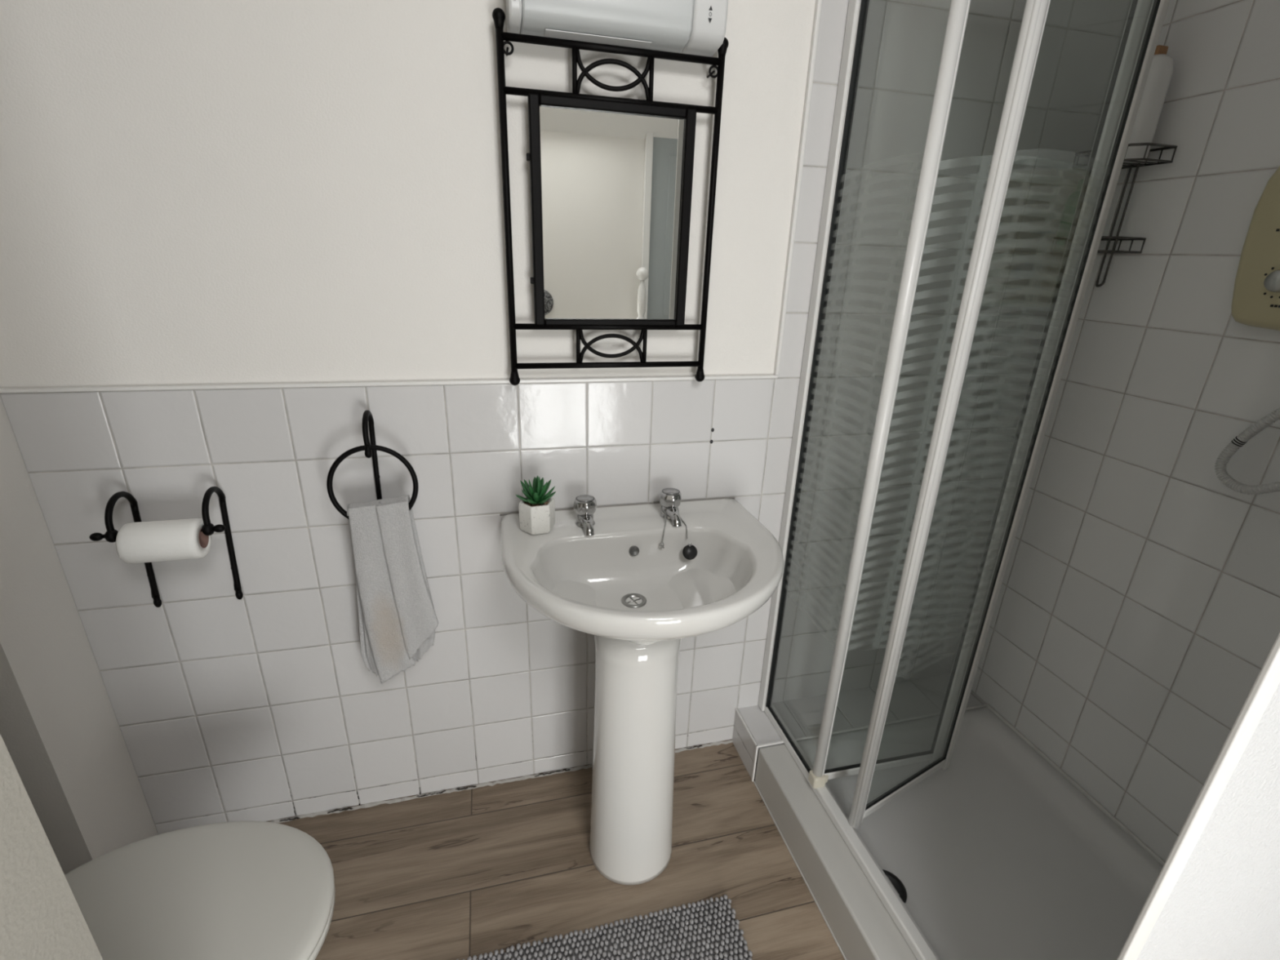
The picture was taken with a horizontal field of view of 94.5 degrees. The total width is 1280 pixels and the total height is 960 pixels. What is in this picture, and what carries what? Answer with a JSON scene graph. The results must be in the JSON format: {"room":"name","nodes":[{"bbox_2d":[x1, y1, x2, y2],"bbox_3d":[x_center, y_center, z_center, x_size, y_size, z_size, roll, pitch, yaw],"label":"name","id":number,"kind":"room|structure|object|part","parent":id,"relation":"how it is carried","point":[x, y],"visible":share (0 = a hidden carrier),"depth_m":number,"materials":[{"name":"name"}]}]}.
{"room":"bathroom","nodes":[
{"label":"bathroom","id":0,"kind":"room"},
{"bbox_2d":[0,386,158,874],"bbox_3d":[-1.195,-0.166,0.941,0.150,2.350,0.198,-3,22,-14],"label":"wall","id":1,"kind":"structure","parent":0,"point":[60,731],"depth_m":1.15,"materials":[{"name":"beige paint"}]},
{"bbox_2d":[266,738,847,959],"bbox_3d":[0.136,1.276,0.695,2.641,0.080,2.500,-3,22,-14],"label":"floor","id":2,"kind":"structure","parent":0,"point":[460,875],"depth_m":1.42,"materials":[{"name":"brown wood"}]},
{"bbox_2d":[64,820,335,959],"bbox_3d":[-0.834,0.714,0.865,0.707,0.784,0.396,-3,22,-14],"label":"toilet","id":3,"kind":"object","parent":2,"relation":"on","point":[245,890],"visible":0.78,"depth_m":0.94,"materials":[{"name":"grey"}]},
{"bbox_3d":[-0.726,0.708,0.892,0.479,0.020,0.392,-3,22,-14],"label":"seat","id":4,"kind":"part","parent":3,"relation":"part of","materials":[{"name":"grey plastic"}]},
{"bbox_2d":[456,893,752,959],"bbox_3d":[-0.060,1.071,1.072,0.678,0.020,0.496,-3,22,-14],"label":"bath mat","id":5,"kind":"object","parent":2,"relation":"on","point":[709,931],"visible":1,"depth_m":1.27,"materials":[{"name":"grey fabric"}]},
{"bbox_2d":[500,488,783,884],"bbox_3d":[0.007,0.501,1.362,0.596,0.880,0.483,-3,22,-14],"label":"washbasin","id":6,"kind":"object","parent":2,"relation":"on","point":[641,580],"visible":1,"depth_m":1.30,"materials":[{"name":"white ceramic"}]},
{"bbox_2d":[515,475,555,534],"bbox_3d":[-0.226,0.049,1.290,0.087,0.125,0.084,-3,22,-14],"label":"potted succulent","id":7,"kind":"object","parent":6,"relation":"on","point":[536,509],"visible":1,"depth_m":1.27,"materials":[{"name":"white ceramic"}]},
{"bbox_2d":[518,496,555,534],"bbox_3d":[-0.226,0.075,1.300,0.079,0.067,0.073,-3,22,-14],"label":"pot","id":8,"kind":"object","parent":6,"relation":"on","point":[537,516],"depth_m":1.27,"materials":[{"name":"white ceramic"}]},
{"bbox_2d":[573,494,596,535],"bbox_3d":[-0.119,0.079,1.317,0.053,0.068,0.093,-3,22,-14],"label":"tap","id":9,"kind":"object","parent":6,"relation":"on","point":[584,505],"depth_m":1.31,"materials":[{"name":"grey metal"}]},
{"bbox_2d":[500,498,783,644],"bbox_3d":[0.016,0.249,1.265,0.596,0.220,0.482,-3,22,-14],"label":"basin","id":10,"kind":"object","parent":6,"relation":"in","point":[641,575],"depth_m":1.29,"materials":[{"name":"white ceramic"}]},
{"bbox_2d":[659,488,681,526],"bbox_3d":[0.076,0.064,1.373,0.053,0.068,0.093,-3,22,-14],"label":"tap","id":11,"kind":"object","parent":6,"relation":"on","point":[670,514],"depth_m":1.37,"materials":[{"name":"grey metal"}]},
{"bbox_3d":[0.068,0.095,1.374,0.064,0.054,0.102,-3,22,-14],"label":"chain","id":12,"kind":"part","parent":6,"relation":"part of","materials":[{"name":"silver metal"}]},
{"bbox_2d":[795,703,1164,959],"bbox_3d":[0.839,0.913,1.410,0.691,0.130,0.800,-3,22,-14],"label":"shower tray","id":13,"kind":"object","parent":2,"relation":"on","point":[998,853],"visible":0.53,"depth_m":1.44,"materials":[{"name":"ceramic"}]},
{"bbox_2d":[757,0,1169,959],"bbox_3d":[0.700,-0.037,1.054,0.397,1.900,0.998,-3,22,-14],"label":"shower door","id":14,"kind":"structure","parent":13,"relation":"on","point":[1145,18],"depth_m":1.19,"materials":[{"name":"white metal"}]},
{"bbox_3d":[0.620,0.743,1.543,0.322,0.022,0.016,-3,22,-13],"label":"rail","id":15,"kind":"part","parent":14,"relation":"part of","materials":[{"name":"white metal"}]},
{"bbox_3d":[0.479,-0.095,1.179,0.025,1.807,0.025,-3,22,-14],"label":"post","id":16,"kind":"part","parent":14,"relation":"part of","materials":[{"name":"white metal"}]},
{"bbox_3d":[0.664,0.767,1.485,0.320,0.022,0.016,-10,24,-29],"label":"rail","id":17,"kind":"part","parent":14,"relation":"part of","materials":[{"name":"white metal"}]},
{"bbox_3d":[0.537,-0.040,1.075,0.028,1.830,0.028,-3,22,-14],"label":"post","id":18,"kind":"part","parent":14,"relation":"part of","materials":[{"name":"white metal"}]},
{"bbox_2d":[0,0,1132,834],"bbox_3d":[-0.122,-0.287,1.352,2.641,2.350,0.122,-3,22,-14],"label":"wall","id":19,"kind":"structure","parent":0,"point":[193,192],"depth_m":1.26,"materials":[{"name":"beige paint"}]},
{"bbox_2d":[88,486,243,607],"bbox_3d":[-0.911,0.152,1.175,0.218,0.279,0.121,-3,22,-14],"label":"toilet roll holder","id":20,"kind":"object","parent":19,"relation":"attached to","point":[208,528],"visible":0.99,"depth_m":1.17,"materials":[{"name":"black metal"}]},
{"bbox_3d":[-0.992,0.104,1.081,0.021,0.016,0.016,-3,22,-14],"label":"knob","id":21,"kind":"part","parent":20,"relation":"part of","materials":[{"name":"black metal"}]},
{"bbox_2d":[115,518,211,563],"bbox_3d":[-0.888,0.114,1.109,0.124,0.076,0.076,-3,22,-14],"label":"toilet roll","id":22,"kind":"object","parent":20,"relation":"hanging from","point":[140,542],"visible":0.94,"depth_m":1.08,"materials":[{"name":"white paper"}]},
{"bbox_3d":[-0.802,0.092,1.128,0.021,0.016,0.016,-3,22,-14],"label":"knob","id":23,"kind":"part","parent":20,"relation":"part of","materials":[{"name":"black metal"}]},
{"bbox_2d":[326,409,418,519],"bbox_3d":[-0.534,-0.016,1.183,0.132,0.231,0.122,12,23,24],"label":"towel ring","id":24,"kind":"object","parent":19,"relation":"attached to","point":[371,450],"visible":0.92,"depth_m":1.18,"materials":[{"name":"black metal"}]},
{"bbox_2d":[346,494,438,683],"bbox_3d":[-0.535,0.243,1.284,0.178,0.443,0.058,-3,22,-14],"label":"hand towel","id":25,"kind":"object","parent":24,"relation":"hanging from","point":[397,619],"visible":1,"depth_m":1.26,"materials":[{"name":"white fabric"}]},
{"bbox_2d":[0,374,777,393],"bbox_3d":[-0.408,-0.204,1.243,1.524,0.008,0.012,-3,22,-14],"label":"trim","id":26,"kind":"structure","parent":19,"relation":"attached to","point":[187,387],"depth_m":1.19,"materials":[{"name":"white paint"}]},
{"bbox_2d":[270,739,733,823],"bbox_3d":[-0.447,0.826,1.631,1.515,0.054,0.011,-3,22,-14],"label":"baseboard","id":27,"kind":"structure","parent":19,"relation":"attached to","point":[561,771],"depth_m":1.62,"materials":[{"name":"grey"}]},
{"bbox_2d":[492,7,728,385],"bbox_3d":[-0.057,-0.521,1.193,0.434,0.653,0.048,-3,22,-14],"label":"wall mirror","id":28,"kind":"object","parent":19,"relation":"attached to","point":[611,178],"visible":0.98,"depth_m":1.17,"materials":[{"name":"black metal"}]},
{"bbox_3d":[-0.054,-0.518,1.183,0.320,0.407,0.024,-3,22,-14],"label":"frame","id":29,"kind":"part","parent":28,"relation":"part of","materials":[{"name":"black metal"}]},
{"bbox_2d":[539,105,684,319],"bbox_3d":[-0.055,-0.516,1.183,0.288,0.385,0.004,-3,22,-14],"label":"mirror glass","id":30,"kind":"object","parent":28,"relation":"on","point":[612,177],"depth_m":1.18,"materials":[{"name":"white"}]},
{"bbox_2d":[505,0,728,57],"bbox_3d":[-0.039,-0.846,1.046,0.384,0.126,0.093,-3,22,-14],"label":"wall heater","id":31,"kind":"object","parent":19,"relation":"attached to","point":[691,27],"visible":0.9,"depth_m":1.03,"materials":[{"name":"white plastic"}]},
{"bbox_2d":[680,0,728,57],"bbox_3d":[0.116,-0.856,1.084,0.064,0.124,0.093,-3,22,-14],"label":"socket","id":32,"kind":"object","parent":31,"relation":"attached to","point":[704,33],"depth_m":1.06,"materials":[{"name":"white plastic"}]},
{"bbox_2d":[773,0,822,375],"bbox_3d":[0.347,-0.821,1.206,0.009,1.218,0.012,-3,22,-14],"label":"trim","id":33,"kind":"structure","parent":19,"relation":"attached to","point":[818,2],"depth_m":1.27,"materials":[{"name":"white paint"}]},
{"bbox_2d":[732,673,986,781],"bbox_3d":[0.680,0.749,1.826,0.780,0.129,0.154,-3,22,-14],"label":"tiled ledge","id":34,"kind":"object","parent":19,"relation":"attached to","point":[753,730],"depth_m":1.78,"materials":[{"name":"white tile"}]},
{"bbox_2d":[0,682,1279,959],"bbox_3d":[0.228,0.066,0.462,2.850,2.350,0.090,-3,22,-14],"label":"wall","id":35,"kind":"structure","parent":0,"point":[1224,904],"depth_m":0.64,"materials":[{"name":"white paint"}]},
{"bbox_2d":[753,780,846,959],"bbox_3d":[0.428,1.007,1.304,0.003,0.004,0.846,-3,22,-14],"label":"trim","id":36,"kind":"structure","parent":35,"relation":"attached to","point":[761,795],"depth_m":1.43,"materials":[{"name":"white plastic"}]},
{"bbox_2d":[755,743,917,959],"bbox_3d":[0.473,0.948,1.293,0.086,0.125,0.846,-3,22,-14],"label":"shower curb","id":37,"kind":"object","parent":35,"relation":"attached to","point":[860,922],"depth_m":1.35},
{"bbox_2d":[1116,632,1279,959],"bbox_3d":[0.600,0.060,0.511,0.024,2.350,0.007,-3,22,-14],"label":"trim","id":38,"kind":"structure","parent":35,"relation":"attached to","point":[1268,680],"depth_m":0.61,"materials":[{"name":"white paint"}]},
{"bbox_2d":[971,0,1279,862],"bbox_3d":[1.253,-0.168,1.164,0.120,2.350,1.220,-3,22,-14],"label":"wall","id":39,"kind":"structure","parent":0,"point":[1135,618],"depth_m":1.31,"materials":[{"name":"white tile"}]},
{"bbox_2d":[1049,142,1177,287],"bbox_3d":[1.058,-0.604,1.358,0.102,0.306,0.170,-3,22,-14],"label":"shower caddy","id":40,"kind":"object","parent":39,"relation":"attached to","point":[1110,237],"visible":0.74,"depth_m":1.33,"materials":[{"name":"grey metal"}]},
{"bbox_2d":[1053,179,1084,249],"bbox_3d":[1.028,-0.625,1.398,0.054,0.152,0.054,-3,22,-14],"label":"bottle","id":41,"kind":"object","parent":40,"relation":"on","point":[1069,208],"visible":0.38,"depth_m":1.39,"materials":[{"name":"green plastic"}]},
{"bbox_2d":[1049,235,1146,253],"bbox_3d":[1.056,-0.549,1.382,0.102,0.033,0.165,-3,22,-14],"label":"shelf","id":42,"kind":"object","parent":40,"relation":"attached to","point":[1108,238],"depth_m":1.34,"materials":[{"name":"grey metal"}]},
{"bbox_2d":[1071,142,1177,170],"bbox_3d":[1.062,-0.716,1.315,0.102,0.033,0.170,-3,22,-14],"label":"shelf","id":43,"kind":"object","parent":40,"relation":"attached to","point":[1078,154],"depth_m":1.28,"materials":[{"name":"grey metal"}]},
{"bbox_2d":[1122,44,1173,164],"bbox_3d":[1.069,-0.801,1.272,0.064,0.214,0.080,-3,22,-14],"label":"shampoo bottle","id":44,"kind":"object","parent":40,"relation":"on","point":[1161,71],"visible":0.36,"depth_m":1.24,"materials":[{"name":"white plastic"}]},
{"bbox_2d":[1214,166,1279,494],"bbox_3d":[1.205,-0.247,0.948,0.066,0.650,0.500,-3,22,-14],"label":"shower","id":45,"kind":"object","parent":39,"relation":"attached to","point":[1255,302],"visible":1,"depth_m":1.09,"materials":[{"name":"beige plastic"}]},
{"bbox_3d":[1.192,-0.403,1.000,0.049,0.310,0.290,-3,22,-14],"label":"casing","id":46,"kind":"part","parent":45,"relation":"part of","materials":[{"name":"beige plastic"}]}
]}

